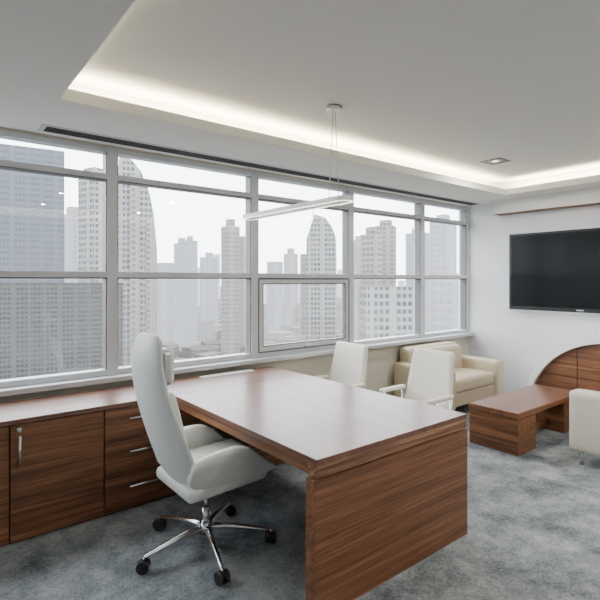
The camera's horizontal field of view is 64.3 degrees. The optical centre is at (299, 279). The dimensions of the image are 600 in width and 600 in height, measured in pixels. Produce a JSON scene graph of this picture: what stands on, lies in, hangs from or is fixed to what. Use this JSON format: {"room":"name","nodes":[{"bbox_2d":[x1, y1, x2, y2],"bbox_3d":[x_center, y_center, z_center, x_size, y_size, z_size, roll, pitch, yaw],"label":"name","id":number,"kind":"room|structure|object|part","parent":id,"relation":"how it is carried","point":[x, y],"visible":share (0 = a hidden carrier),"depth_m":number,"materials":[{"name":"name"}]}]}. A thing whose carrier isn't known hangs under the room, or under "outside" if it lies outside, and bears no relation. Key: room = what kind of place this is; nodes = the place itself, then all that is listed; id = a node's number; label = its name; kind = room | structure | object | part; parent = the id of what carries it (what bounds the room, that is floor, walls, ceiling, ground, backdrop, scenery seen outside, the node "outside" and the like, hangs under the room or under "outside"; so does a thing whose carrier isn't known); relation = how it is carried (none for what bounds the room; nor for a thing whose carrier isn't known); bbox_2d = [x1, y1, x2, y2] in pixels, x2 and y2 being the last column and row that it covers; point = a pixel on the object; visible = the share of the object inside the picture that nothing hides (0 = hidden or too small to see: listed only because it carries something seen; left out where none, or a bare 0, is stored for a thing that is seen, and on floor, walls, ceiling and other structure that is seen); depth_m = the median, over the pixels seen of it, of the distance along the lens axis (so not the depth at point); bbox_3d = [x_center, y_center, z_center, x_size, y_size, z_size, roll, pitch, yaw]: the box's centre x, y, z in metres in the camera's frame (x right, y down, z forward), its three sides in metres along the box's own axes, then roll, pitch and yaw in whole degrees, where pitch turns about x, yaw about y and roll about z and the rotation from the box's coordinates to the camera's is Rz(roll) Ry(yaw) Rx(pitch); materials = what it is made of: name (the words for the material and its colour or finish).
{"room":"office","nodes":[
{"label":"office","id":0,"kind":"room"},
{"bbox_2d":[0,127,467,402],"bbox_3d":[-0.904,0.100,4.430,8.500,3.000,0.160,0,0,-38],"label":"wall","id":1,"kind":"structure","parent":0,"point":[380,361],"depth_m":5.10,"materials":[{"name":"beige paint"}]},
{"bbox_2d":[0,130,106,154],"bbox_3d":[-2.061,-1.040,3.462,1.265,0.040,0.095,0,0,-38],"label":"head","id":2,"kind":"object","parent":1,"relation":"attached to","point":[8,135],"visible":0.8,"depth_m":3.58},
{"bbox_2d":[107,147,117,375],"bbox_3d":[-1.541,-0.130,3.873,0.080,1.860,0.120,0,0,-38],"label":"post","id":3,"kind":"object","parent":1,"relation":"attached to","point":[112,153],"visible":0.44,"depth_m":3.83,"materials":[{"name":"white metal"}]},
{"bbox_2d":[103,152,106,369],"bbox_3d":[-1.572,-0.150,3.841,0.008,1.740,0.090,0,0,-38],"label":"post gasket","id":4,"kind":"object","parent":3,"relation":"attached to","point":[105,153],"visible":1,"depth_m":3.81,"materials":[{"name":"grey metal"}]},
{"bbox_2d":[118,149,250,176],"bbox_3d":[-1.006,-1.040,4.301,1.290,0.040,0.095,0,0,-38],"label":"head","id":5,"kind":"object","parent":1,"relation":"attached to","point":[121,153],"visible":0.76,"depth_m":4.22},
{"bbox_2d":[0,332,473,396],"bbox_3d":[-0.830,0.785,4.336,8.500,0.040,0.120,0,0,-38],"label":"window sill","id":6,"kind":"structure","parent":1,"relation":"attached to","point":[9,391],"depth_m":4.27,"materials":[{"name":"white paint"}]},
{"bbox_2d":[0,369,106,387],"bbox_3d":[-2.061,0.743,3.462,1.265,0.045,0.095,0,0,-38],"label":"rail","id":7,"kind":"object","parent":6,"relation":"on","point":[14,382],"visible":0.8,"depth_m":3.57,"materials":[{"name":"white metal"}]},
{"bbox_2d":[118,353,250,373],"bbox_3d":[-1.006,0.743,4.301,1.290,0.045,0.095,0,0,-38],"label":"rail","id":8,"kind":"object","parent":6,"relation":"on","point":[213,359],"visible":0.76,"depth_m":4.35,"materials":[{"name":"white metal"}]},
{"bbox_3d":[-1.009,-0.150,4.305,1.290,1.780,0.004,0,0,-39],"label":"glass","id":9,"kind":"object","parent":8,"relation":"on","visible":0},
{"bbox_2d":[118,181,250,198],"bbox_3d":[-1.001,-0.801,4.295,1.290,0.008,0.092,0,0,-38],"label":"transom gasket","id":10,"kind":"object","parent":9,"relation":"attached to","point":[119,182],"visible":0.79,"depth_m":4.23,"materials":[{"name":"grey"}]},
{"bbox_2d":[354,334,419,344],"bbox_3d":[1.077,0.743,5.959,1.255,0.045,0.095,0,0,-38],"label":"rail","id":11,"kind":"object","parent":6,"relation":"on","point":[410,336],"visible":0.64,"depth_m":5.91,"materials":[{"name":"white metal"}]},
{"bbox_3d":[1.075,-0.150,5.962,1.255,1.780,0.004,0,0,-39],"label":"glass","id":12,"kind":"object","parent":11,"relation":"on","visible":0},
{"bbox_2d":[354,211,420,219],"bbox_3d":[1.083,-0.801,5.952,1.255,0.008,0.092,0,0,-38],"label":"transom gasket","id":13,"kind":"object","parent":12,"relation":"attached to","point":[360,212],"visible":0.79,"depth_m":5.90,"materials":[{"name":"grey"}]},
{"bbox_2d":[425,329,465,336],"bbox_3d":[2.011,0.743,6.701,0.990,0.045,0.095,0,0,-38],"label":"rail","id":14,"kind":"object","parent":6,"relation":"on","point":[446,332],"visible":0.76,"depth_m":6.67,"materials":[{"name":"white metal"}]},
{"bbox_3d":[-2.586,-0.130,3.042,0.080,1.860,0.120,0,0,-39],"label":"post","id":15,"kind":"object","parent":6,"relation":"on","visible":0},
{"bbox_2d":[0,270,106,276],"bbox_3d":[-2.058,-0.044,3.458,1.265,0.048,0.105,0,0,-38],"label":"transom","id":16,"kind":"object","parent":15,"relation":"attached to","point":[3,273],"visible":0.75,"depth_m":3.56,"materials":[{"name":"white metal"}]},
{"bbox_2d":[0,277,106,278],"bbox_3d":[-2.055,-0.015,3.456,1.265,0.010,0.092,0,0,-38],"label":"transom gasket","id":17,"kind":"object","parent":16,"relation":"attached to","point":[0,277],"visible":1,"depth_m":3.57,"materials":[{"name":"grey"}]},
{"bbox_2d":[0,159,106,178],"bbox_3d":[-2.058,-0.828,3.458,1.265,0.045,0.105,0,0,-38],"label":"transom","id":18,"kind":"object","parent":15,"relation":"attached to","point":[8,163],"visible":0.75,"depth_m":3.56,"materials":[{"name":"white metal"}]},
{"bbox_2d":[0,166,106,181],"bbox_3d":[-2.055,-0.801,3.456,1.265,0.008,0.092,0,0,-38],"label":"transom gasket","id":19,"kind":"object","parent":18,"relation":"attached to","point":[1,167],"visible":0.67,"depth_m":3.58,"materials":[{"name":"grey"}]},
{"bbox_2d":[245,171,257,357],"bbox_3d":[-0.476,-0.130,4.719,0.080,1.860,0.120,0,0,-38],"label":"post","id":20,"kind":"object","parent":1,"relation":"attached to","point":[254,175],"visible":0.42,"depth_m":4.67,"materials":[{"name":"white metal"}]},
{"bbox_2d":[118,272,250,277],"bbox_3d":[-1.003,-0.044,4.297,1.290,0.048,0.105,0,0,-38],"label":"transom","id":21,"kind":"object","parent":20,"relation":"attached to","point":[120,274],"visible":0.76,"depth_m":4.19,"materials":[{"name":"white metal"}]},
{"bbox_2d":[118,278,250,278],"bbox_3d":[-1.001,-0.015,4.295,1.290,0.010,0.092,0,0,-38],"label":"transom gasket","id":22,"kind":"object","parent":21,"relation":"attached to","point":[118,278],"visible":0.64,"depth_m":4.22,"materials":[{"name":"grey"}]},
{"bbox_2d":[118,175,250,196],"bbox_3d":[-1.003,-0.828,4.297,1.290,0.045,0.105,0,0,-38],"label":"transom","id":23,"kind":"object","parent":20,"relation":"attached to","point":[120,177],"visible":0.65,"depth_m":4.20,"materials":[{"name":"white metal"}]},
{"bbox_2d":[246,175,250,353],"bbox_3d":[-0.508,-0.150,4.688,0.008,1.740,0.090,0,0,-38],"label":"post gasket","id":24,"kind":"object","parent":20,"relation":"attached to","point":[248,178],"visible":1,"depth_m":4.68,"materials":[{"name":"grey metal"}]},
{"bbox_2d":[258,279,258,352],"bbox_3d":[-0.421,0.355,4.718,0.016,0.730,0.051,0,0,-38],"label":"gasket","id":25,"kind":"object","parent":20,"relation":"attached to","point":[258,279],"visible":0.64,"depth_m":4.70,"materials":[{"name":"grey"}]},
{"bbox_2d":[258,177,258,272],"bbox_3d":[-0.439,-0.150,4.743,0.008,1.740,0.090,0,0,-38],"label":"post gasket","id":26,"kind":"object","parent":20,"relation":"attached to","point":[258,177],"visible":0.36,"depth_m":4.71,"materials":[{"name":"grey"}]},
{"bbox_2d":[258,273,348,277],"bbox_3d":[0.045,-0.044,5.131,1.250,0.048,0.105,0,0,-38],"label":"transom","id":27,"kind":"object","parent":20,"relation":"attached to","point":[260,275],"visible":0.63,"depth_m":5.01,"materials":[{"name":"white metal"}]},
{"bbox_3d":[0.040,-0.150,5.139,1.250,1.780,0.004,0,0,-39],"label":"glass","id":28,"kind":"object","parent":20,"relation":"attached to","visible":0},
{"bbox_2d":[258,198,348,210],"bbox_3d":[0.048,-0.801,5.129,1.250,0.008,0.092,0,0,-38],"label":"transom gasket","id":29,"kind":"object","parent":28,"relation":"attached to","point":[262,200],"visible":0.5,"depth_m":4.97,"materials":[{"name":"grey"}]},
{"bbox_2d":[258,173,347,191],"bbox_3d":[0.042,-1.040,5.135,1.250,0.040,0.095,0,0,-38],"label":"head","id":30,"kind":"object","parent":1,"relation":"attached to","point":[261,176],"visible":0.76,"depth_m":5.06},
{"bbox_2d":[258,278,348,356],"bbox_3d":[0.048,0.372,5.128,1.250,0.785,0.114,0,0,-38],"label":"window","id":31,"kind":"structure","parent":1,"relation":"in","point":[265,280],"depth_m":4.98,"materials":[{"name":"white metal"}]},
{"bbox_3d":[-0.400,0.352,4.736,0.040,0.715,0.050,0,0,-38],"label":"sash","id":32,"kind":"part","parent":31,"relation":"part of","materials":[{"name":"grey metal"}]},
{"bbox_2d":[263,284,263,346],"bbox_3d":[-0.381,0.350,4.753,0.012,0.630,0.046,0,0,-38],"label":"window frame","id":33,"kind":"object","parent":31,"relation":"attached to","point":[263,284],"visible":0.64,"depth_m":4.74,"materials":[{"name":"grey metal"}]},
{"bbox_3d":[0.042,0.743,5.135,1.250,0.045,0.095,0,0,-38],"label":"bottom rail","id":34,"kind":"part","parent":31,"relation":"part of","materials":[{"name":"grey metal"}]},
{"bbox_2d":[259,343,335,352],"bbox_3d":[0.066,0.717,5.098,1.220,0.014,0.042,0,0,-38],"label":"bottom gasket","id":35,"kind":"object","parent":31,"relation":"on","point":[335,343],"visible":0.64,"depth_m":4.98,"materials":[{"name":"grey"}]},
{"bbox_2d":[264,283,344,284],"bbox_3d":[0.061,0.040,5.104,1.140,0.010,0.046,0,0,-38],"label":"window frame","id":36,"kind":"object","parent":31,"relation":"attached to","point":[268,283],"visible":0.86,"depth_m":5.07,"materials":[{"name":"grey metal"}]},
{"bbox_3d":[0.062,0.688,5.103,1.140,0.045,0.050,0,0,-38],"label":"sash bottom","id":37,"kind":"part","parent":31,"relation":"part of","materials":[{"name":"grey metal"}]},
{"bbox_2d":[264,337,344,346],"bbox_3d":[0.061,0.659,5.104,1.140,0.012,0.046,0,0,-38],"label":"window frame","id":38,"kind":"object","parent":31,"relation":"on","point":[337,337],"visible":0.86,"depth_m":5.07,"materials":[{"name":"grey metal"}]},
{"bbox_2d":[342,283,345,337],"bbox_3d":[0.502,0.350,5.455,0.012,0.630,0.046,0,0,-38],"label":"window frame","id":39,"kind":"object","parent":31,"relation":"attached to","point":[343,285],"visible":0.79,"depth_m":5.44,"materials":[{"name":"grey metal"}]},
{"bbox_3d":[0.524,0.352,5.470,0.040,0.715,0.050,0,0,-38],"label":"sash","id":40,"kind":"part","parent":31,"relation":"part of","materials":[{"name":"grey metal"}]},
{"bbox_2d":[342,188,353,342],"bbox_3d":[0.557,-0.130,5.541,0.080,1.860,0.120,0,0,-38],"label":"post","id":41,"kind":"object","parent":1,"relation":"attached to","point":[350,190],"visible":0.3,"depth_m":5.49,"materials":[{"name":"white metal"}]},
{"bbox_2d":[258,194,348,209],"bbox_3d":[0.045,-0.828,5.131,1.250,0.045,0.105,0,0,-38],"label":"transom","id":42,"kind":"object","parent":41,"relation":"attached to","point":[260,196],"visible":0.58,"depth_m":4.93,"materials":[{"name":"white metal"}]},
{"bbox_2d":[343,191,347,273],"bbox_3d":[0.525,-0.150,5.510,0.008,1.740,0.090,0,0,-38],"label":"post gasket","id":43,"kind":"object","parent":41,"relation":"attached to","point":[345,213],"visible":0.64,"depth_m":5.50,"materials":[{"name":"grey metal"}]},
{"bbox_2d":[348,279,349,342],"bbox_3d":[0.546,0.355,5.487,0.016,0.730,0.051,0,0,-38],"label":"gasket","id":44,"kind":"object","parent":41,"relation":"attached to","point":[349,279],"visible":0.5,"depth_m":5.47,"materials":[{"name":"grey"}]},
{"bbox_2d":[354,189,419,203],"bbox_3d":[1.077,-1.040,5.959,1.255,0.040,0.095,0,0,-38],"label":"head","id":45,"kind":"object","parent":1,"relation":"attached to","point":[356,191],"visible":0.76,"depth_m":5.90},
{"bbox_2d":[414,200,424,337],"bbox_3d":[1.594,-0.130,6.366,0.080,1.860,0.120,0,0,-38],"label":"post","id":46,"kind":"object","parent":1,"relation":"attached to","point":[422,202],"visible":0.31,"depth_m":6.33,"materials":[{"name":"white metal"}]},
{"bbox_2d":[354,207,420,218],"bbox_3d":[1.081,-0.828,5.955,1.255,0.045,0.105,0,0,-38],"label":"transom","id":47,"kind":"object","parent":46,"relation":"attached to","point":[355,208],"visible":0.61,"depth_m":5.88,"materials":[{"name":"white metal"}]},
{"bbox_2d":[354,274,420,277],"bbox_3d":[1.081,-0.044,5.955,1.255,0.048,0.105,0,0,-38],"label":"transom","id":48,"kind":"object","parent":46,"relation":"attached to","point":[355,275],"visible":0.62,"depth_m":5.84,"materials":[{"name":"white metal"}]},
{"bbox_2d":[354,278,420,278],"bbox_3d":[1.083,-0.015,5.952,1.255,0.010,0.092,0,0,-38],"label":"transom gasket","id":49,"kind":"object","parent":48,"relation":"attached to","point":[354,278],"visible":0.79,"depth_m":5.89,"materials":[{"name":"grey"}]},
{"bbox_2d":[415,203,420,334],"bbox_3d":[1.562,-0.150,6.335,0.008,1.740,0.090,0,0,-38],"label":"post gasket","id":50,"kind":"object","parent":46,"relation":"attached to","point":[417,205],"visible":1,"depth_m":6.32,"materials":[{"name":"grey metal"}]},
{"bbox_2d":[425,201,465,210],"bbox_3d":[2.011,-1.040,6.701,0.990,0.040,0.095,0,0,-38],"label":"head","id":51,"kind":"object","parent":46,"relation":"attached to","point":[427,203],"visible":0.76,"depth_m":6.67},
{"bbox_2d":[425,275,466,278],"bbox_3d":[2.014,-0.044,6.697,0.990,0.048,0.105,0,0,-38],"label":"transom","id":52,"kind":"object","parent":46,"relation":"attached to","point":[426,276],"visible":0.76,"depth_m":6.65,"materials":[{"name":"white metal"}]},
{"bbox_2d":[425,216,466,224],"bbox_3d":[2.014,-0.828,6.697,0.990,0.045,0.105,0,0,-38],"label":"transom","id":53,"kind":"object","parent":46,"relation":"attached to","point":[426,217],"visible":0.73,"depth_m":6.64,"materials":[{"name":"white metal"}]},
{"bbox_2d":[425,220,463,225],"bbox_3d":[2.016,-0.801,6.694,0.990,0.008,0.092,0,0,-38],"label":"transom gasket","id":54,"kind":"object","parent":53,"relation":"attached to","point":[425,220],"visible":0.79,"depth_m":6.70,"materials":[{"name":"grey"}]},
{"bbox_2d":[466,207,468,331],"bbox_3d":[2.423,-0.130,7.026,0.060,1.860,0.120,0,0,-38],"label":"end post","id":55,"kind":"object","parent":1,"relation":"attached to","point":[467,208],"visible":0.28,"depth_m":6.97,"materials":[{"name":"white metal"}]},
{"bbox_2d":[460,210,465,328],"bbox_3d":[2.392,-0.150,6.995,0.008,1.740,0.090,0,0,-38],"label":"post gasket","id":56,"kind":"object","parent":55,"relation":"attached to","point":[463,212],"visible":1,"depth_m":6.99,"materials":[{"name":"grey metal"}]},
{"bbox_2d":[494,187,599,213],"bbox_3d":[4.600,-0.990,4.209,0.160,0.180,6.060,0,0,-38],"label":"trim","id":57,"kind":"structure","parent":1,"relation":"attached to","point":[587,195],"depth_m":5.95,"materials":[{"name":"white paint"}]},
{"bbox_2d":[0,0,599,205],"bbox_3d":[1.184,-1.230,1.804,8.500,0.300,6.550,0,0,-38],"label":"ceiling","id":58,"kind":"structure","parent":0,"point":[427,91],"depth_m":3.03,"materials":[{"name":"white paint"}]},
{"bbox_2d":[38,124,479,205],"bbox_3d":[0.338,-1.075,5.086,5.540,0.011,0.160,0,0,-38],"label":"ceiling vent","id":59,"kind":"object","parent":58,"relation":"in","point":[45,128],"visible":0.99,"depth_m":4.23,"materials":[{"name":"black aluminium"}]},
{"bbox_2d":[242,178,353,219],"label":"pendant lamp","id":60,"kind":"object","parent":58,"relation":"hanging from","point":[340,199],"depth_m":3.77,"materials":[{"name":"white metal"}]},
{"bbox_2d":[327,104,341,131],"label":"ceiling canopy","id":61,"kind":"object","parent":58,"relation":"hanging from","point":[335,109],"depth_m":3.50,"materials":[{"name":"white metal"}]},
{"bbox_2d":[480,157,509,164],"bbox_3d":[2.101,-1.276,5.134,0.220,0.008,0.220,0,0,-38],"label":"recessed light","id":62,"kind":"object","parent":58,"relation":"in","point":[499,160],"visible":1,"depth_m":5.13,"materials":[{"name":"grey metal"}]},
{"bbox_2d":[0,404,599,599],"bbox_3d":[1.184,1.650,1.804,8.500,0.100,6.550,0,0,-38],"label":"floor","id":63,"kind":"structure","parent":0,"point":[533,533],"depth_m":2.84,"materials":[{"name":"carpet"}]},
{"bbox_2d":[0,366,302,546],"bbox_3d":[-2.011,1.222,2.962,4.840,0.755,0.549,0,0,-38],"label":"credenza","id":64,"kind":"object","parent":63,"relation":"on","point":[66,460],"visible":0.72,"depth_m":3.14,"materials":[{"name":"brown wood"}]},
{"bbox_3d":[-1.969,1.236,2.708,0.542,0.705,0.020,0,0,-38],"label":"door","id":65,"kind":"part","parent":64,"relation":"part of","materials":[{"name":"brown wood"}]},
{"bbox_3d":[-1.690,1.035,2.879,0.018,0.190,0.018,0,0,-38],"label":"door handle","id":66,"kind":"part","parent":64,"relation":"part of","materials":[{"name":"silver metal"}]},
{"bbox_3d":[-1.539,1.236,3.050,0.540,0.705,0.020,0,0,-38],"label":"door","id":67,"kind":"part","parent":64,"relation":"part of","materials":[{"name":"brown wood"}]},
{"bbox_2d":[104,405,147,443],"bbox_3d":[-1.115,0.995,3.387,0.528,0.223,0.020,0,0,-38],"label":"drawer","id":68,"kind":"object","parent":64,"relation":"in","point":[118,426],"depth_m":3.29,"materials":[{"name":"brown wood"}]},
{"bbox_2d":[104,435,160,478],"bbox_3d":[-1.115,1.229,3.387,0.528,0.234,0.020,0,0,-38],"label":"drawer","id":69,"kind":"object","parent":64,"relation":"in","point":[119,463],"depth_m":3.31,"materials":[{"name":"brown wood"}]},
{"bbox_3d":[-1.091,0.956,3.355,0.210,0.018,0.018,0,0,-38],"label":"drawer handle","id":70,"kind":"part","parent":64,"relation":"part of","materials":[{"name":"silver metal"}]},
{"bbox_3d":[-1.091,1.185,3.355,0.210,0.018,0.018,0,0,-38],"label":"drawer handle","id":71,"kind":"part","parent":64,"relation":"part of","materials":[{"name":"silver metal"}]},
{"bbox_2d":[104,466,176,514],"bbox_3d":[-1.115,1.468,3.387,0.528,0.232,0.020,0,0,-38],"label":"drawer","id":72,"kind":"object","parent":64,"relation":"in","point":[118,494],"depth_m":3.33,"materials":[{"name":"brown wood"}]},
{"bbox_3d":[-1.091,1.425,3.355,0.210,0.018,0.018,0,0,-38],"label":"drawer handle","id":73,"kind":"part","parent":64,"relation":"part of","materials":[{"name":"silver metal"}]},
{"bbox_2d":[199,369,253,377],"bbox_3d":[-0.650,0.842,4.287,0.520,0.007,0.080,0,0,-38],"label":"grille","id":74,"kind":"object","parent":64,"relation":"on","point":[249,370],"visible":1,"depth_m":4.28,"materials":[{"name":"white paint"}]},
{"bbox_3d":[-0.451,1.234,3.916,1.160,0.707,0.020,0,0,-38],"label":"panel","id":75,"kind":"part","parent":64,"relation":"part of","materials":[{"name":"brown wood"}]},
{"bbox_2d":[131,332,277,586],"bbox_3d":[-0.589,0.948,2.851,0.807,1.304,0.821,0,0,-38],"label":"office chair","id":76,"kind":"object","parent":63,"relation":"on","point":[197,462],"visible":1,"depth_m":2.63,"materials":[{"name":"white leather"}]},
{"bbox_2d":[137,559,149,568],"bbox_3d":[-0.858,1.552,2.614,0.055,0.032,0.055,0,0,-38],"label":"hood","id":77,"kind":"object","parent":76,"relation":"attached to","point":[142,563],"depth_m":2.59,"materials":[{"name":"black plastic"}]},
{"bbox_3d":[-0.671,1.069,3.092,0.550,0.258,0.115,0,0,-38],"label":"arm","id":78,"kind":"part","parent":76,"relation":"part of","materials":[{"name":"white leather"}]},
{"bbox_2d":[187,439,244,486],"bbox_3d":[-0.527,1.105,2.903,0.500,0.109,0.410,-3,2,-38],"label":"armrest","id":79,"kind":"object","parent":76,"relation":"on","point":[200,448],"depth_m":3.03,"materials":[{"name":"white leather"}]},
{"bbox_2d":[218,570,227,578],"bbox_3d":[-0.410,1.552,2.514,0.055,0.032,0.055,0,0,-38],"label":"hood","id":80,"kind":"object","parent":76,"relation":"attached to","point":[222,574],"depth_m":2.50,"materials":[{"name":"black plastic"}]},
{"bbox_3d":[-0.375,1.069,2.720,0.550,0.258,0.115,0,0,-38],"label":"arm","id":81,"kind":"part","parent":76,"relation":"part of","materials":[{"name":"white leather"}]},
{"bbox_2d":[175,374,467,599],"bbox_3d":[0.056,1.222,3.252,1.263,0.755,1.629,0,0,-38],"label":"executive desk","id":82,"kind":"object","parent":63,"relation":"on","point":[387,482],"visible":0.88,"depth_m":2.68,"materials":[{"name":"brown wood"}]},
{"bbox_3d":[0.542,1.270,2.642,1.263,0.659,0.069,0,0,-38],"label":"panel","id":83,"kind":"part","parent":82,"relation":"part of","materials":[{"name":"brown wood"}]},
{"bbox_2d":[314,341,367,388],"bbox_3d":[0.342,1.123,4.744,0.581,0.954,0.580,0,0,-38],"label":"chair","id":84,"kind":"object","parent":63,"relation":"on","point":[349,364],"visible":0.38,"depth_m":4.84,"materials":[{"name":"white leather"}]},
{"bbox_3d":[0.161,1.015,4.939,0.340,0.035,0.050,0,0,-38],"label":"armrest","id":85,"kind":"part","parent":84,"relation":"part of","materials":[{"name":"white leather"}]},
{"bbox_3d":[0.490,1.015,4.524,0.340,0.035,0.050,0,0,-38],"label":"armrest","id":86,"kind":"part","parent":84,"relation":"part of","materials":[{"name":"white leather"}]},
{"bbox_2d":[379,347,454,409],"bbox_3d":[1.049,1.123,4.272,0.581,0.954,0.580,0,0,-38],"label":"chair","id":87,"kind":"object","parent":63,"relation":"on","point":[431,374],"visible":0.63,"depth_m":4.37,"materials":[{"name":"white leather"}]},
{"bbox_3d":[0.868,1.015,4.466,0.340,0.035,0.050,0,0,-38],"label":"armrest","id":88,"kind":"part","parent":87,"relation":"part of","materials":[{"name":"white leather"}]},
{"bbox_3d":[1.018,1.165,4.247,0.500,0.120,0.480,0,0,-38],"label":"seat","id":89,"kind":"part","parent":87,"relation":"part of","materials":[{"name":"white leather"}]},
{"bbox_3d":[1.214,0.899,4.402,0.085,0.510,0.504,15,-9,-38],"label":"backrest","id":90,"kind":"part","parent":87,"relation":"part of","materials":[{"name":"white leather"}]},
{"bbox_3d":[1.198,1.015,4.052,0.340,0.035,0.050,0,0,-38],"label":"armrest","id":91,"kind":"part","parent":87,"relation":"part of","materials":[{"name":"white leather"}]},
{"bbox_3d":[1.308,1.312,4.139,0.022,0.575,0.022,0,0,-38],"label":"arm post","id":92,"kind":"part","parent":87,"relation":"part of","materials":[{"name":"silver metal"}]},
{"bbox_2d":[394,341,503,410],"bbox_3d":[1.863,1.215,5.947,1.232,0.770,0.790,0,0,-38],"label":"armchair","id":93,"kind":"object","parent":63,"relation":"on","point":[476,378],"visible":0.42,"depth_m":5.86,"materials":[{"name":"beige leather"}]},
{"bbox_3d":[1.455,1.242,5.617,0.182,0.473,0.780,0,0,-38],"label":"arm","id":94,"kind":"part","parent":93,"relation":"part of","materials":[{"name":"beige leather"}]},
{"bbox_2d":[425,344,462,368],"bbox_3d":[1.772,1.020,6.061,0.865,0.360,0.190,0,-7,-38],"label":"cushion","id":95,"kind":"object","parent":93,"relation":"on","point":[455,348],"depth_m":6.14,"materials":[{"name":"beige leather"}]},
{"bbox_2d":[454,367,493,393],"bbox_3d":[1.915,1.225,5.881,0.870,0.200,0.560,0,0,-38],"label":"seat cushion","id":96,"kind":"object","parent":93,"relation":"on","point":[468,380],"depth_m":5.74,"materials":[{"name":"beige leather"}]},
{"bbox_3d":[2.276,1.242,6.270,0.182,0.473,0.780,0,0,-38],"label":"arm","id":97,"kind":"part","parent":93,"relation":"part of","materials":[{"name":"beige leather"}]},
{"bbox_2d":[469,384,570,455],"bbox_3d":[2.362,1.407,4.946,1.385,0.387,0.500,0,0,-38],"label":"coffee table","id":98,"kind":"object","parent":63,"relation":"on","point":[508,422],"visible":0.91,"depth_m":4.62,"materials":[{"name":"brown wood"}]},
{"bbox_3d":[2.353,1.525,4.938,0.670,0.090,0.080,0,0,-38],"label":"rail","id":99,"kind":"part","parent":98,"relation":"part of","materials":[{"name":"brown wood"}]},
{"bbox_2d":[526,334,599,391],"bbox_3d":[3.787,1.090,4.865,0.585,1.020,2.800,0,0,-38],"label":"sideboard","id":100,"kind":"object","parent":63,"relation":"on","point":[573,364],"visible":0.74,"depth_m":5.38,"materials":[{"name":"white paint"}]},
{"bbox_2d":[569,389,599,464],"bbox_3d":[2.955,1.200,4.108,0.912,0.800,0.850,0,0,-38],"label":"armchair","id":101,"kind":"object","parent":63,"relation":"on","point":[584,405],"visible":1,"depth_m":4.06,"materials":[{"name":"beige leather"}]},
{"bbox_3d":[2.443,1.525,4.141,0.032,0.150,0.032,0,0,-38],"label":"leg","id":102,"kind":"part","parent":101,"relation":"part of","materials":[{"name":"silver metal"}]},
{"bbox_2d":[458,203,599,390],"bbox_3d":[4.507,0.100,4.550,0.120,3.000,6.710,0,0,-39],"label":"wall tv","id":103,"kind":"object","parent":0,"point":[520,339],"depth_m":6.54,"materials":[{"name":"white paint"}]},
{"bbox_2d":[494,202,599,215],"bbox_3d":[4.605,-0.896,4.209,0.149,0.007,6.055,0,0,-39],"label":"wood","id":104,"kind":"object","parent":103,"relation":"attached to","point":[590,204],"depth_m":6.03,"materials":[{"name":"brown wood"}]},
{"bbox_2d":[508,227,599,314],"bbox_3d":[3.407,-0.109,5.773,0.079,1.027,1.794,0,0,-39],"label":"television","id":105,"kind":"object","parent":103,"relation":"attached to","point":[554,270],"depth_m":5.97,"materials":[{"name":"black glass"}]},
{"label":"outside","id":106,"kind":"structure","parent":0,"visible":0},
{"bbox_2d":[0,143,457,379],"bbox_3d":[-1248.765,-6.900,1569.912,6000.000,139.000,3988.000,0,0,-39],"label":"city skyline","id":107,"kind":"object","parent":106,"point":[48,326],"visible":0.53,"depth_m":246.42}
]}

